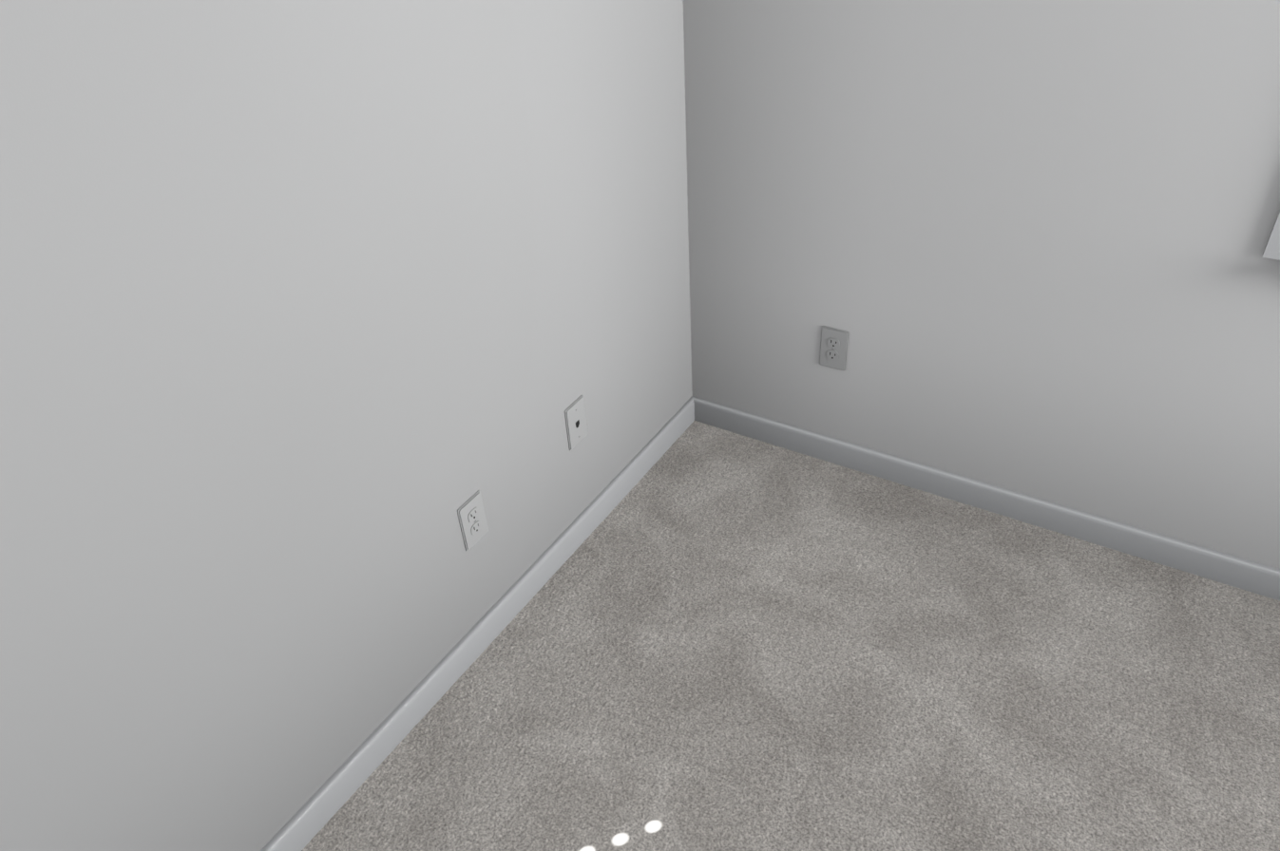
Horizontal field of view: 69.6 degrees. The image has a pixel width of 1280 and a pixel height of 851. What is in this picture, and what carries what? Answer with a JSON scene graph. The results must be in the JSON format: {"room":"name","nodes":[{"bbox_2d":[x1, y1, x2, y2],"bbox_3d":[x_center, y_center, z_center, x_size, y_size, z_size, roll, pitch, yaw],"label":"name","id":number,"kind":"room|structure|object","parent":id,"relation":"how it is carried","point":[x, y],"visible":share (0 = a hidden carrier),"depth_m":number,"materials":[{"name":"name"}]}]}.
{"room":"empty carpeted room","nodes":[
{"label":"empty carpeted room","id":0,"kind":"room"},
{"bbox_2d":[0,0,692,850],"bbox_3d":[-1.179,0.114,0.582,0.100,2.740,4.935,18,42,27],"label":"wall","id":1,"kind":"structure","parent":0,"point":[321,321],"depth_m":1.53,"materials":[{"name":"grey paint"}]},
{"bbox_2d":[457,490,488,551],"bbox_3d":[-0.372,0.214,2.063,0.008,0.124,0.078,18,42,27],"label":"electrical outlet","id":2,"kind":"object","parent":1,"relation":"attached to","point":[472,520],"visible":1,"depth_m":2.06,"materials":[{"name":"white plastic"}]},
{"bbox_2d":[260,396,697,850],"bbox_3d":[-0.741,0.873,1.754,0.014,0.083,3.453,18,42,27],"label":"baseboard","id":3,"kind":"structure","parent":1,"relation":"attached to","point":[317,811],"depth_m":2.16,"materials":[{"name":"white paint"}]},
{"bbox_2d":[564,395,587,450],"bbox_3d":[-0.160,-0.006,2.333,0.007,0.126,0.080,18,42,27],"label":"outlet","id":4,"kind":"object","parent":1,"relation":"attached to","point":[575,417],"visible":1,"depth_m":2.33,"materials":[{"name":"white plastic"}]},
{"bbox_2d":[301,420,1279,850],"bbox_3d":[0.536,1.764,0.554,3.950,0.060,4.935,18,42,27],"label":"floor","id":5,"kind":"structure","parent":0,"point":[712,640],"depth_m":2.07,"materials":[{"name":"carpet"}]},
{"bbox_2d":[682,0,1279,569],"bbox_3d":[1.762,-0.627,1.318,3.850,2.740,0.100,18,42,27],"label":"wall","id":6,"kind":"structure","parent":0,"point":[1017,245],"depth_m":2.14,"materials":[{"name":"grey paint"}]},
{"bbox_2d":[819,325,849,370],"bbox_3d":[0.531,-0.210,2.526,0.078,0.124,0.008,18,42,27],"label":"electrical outlet","id":7,"kind":"object","parent":6,"relation":"attached to","point":[833,347],"visible":1,"depth_m":2.52,"materials":[{"name":"white plastic"}]},
{"bbox_2d":[697,398,1279,601],"bbox_3d":[1.749,0.452,2.097,3.720,0.083,0.014,18,42,27],"label":"baseboard","id":8,"kind":"structure","parent":6,"relation":"attached to","point":[1228,569],"depth_m":2.48,"materials":[{"name":"white paint"}]},
{"bbox_2d":[1261,210,1279,260],"bbox_3d":[1.973,-0.699,1.060,1.740,1.500,0.150,18,42,27],"label":"window","id":9,"kind":"structure","parent":6,"relation":"in","point":[1271,251],"depth_m":1.83,"materials":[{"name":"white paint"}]}
]}

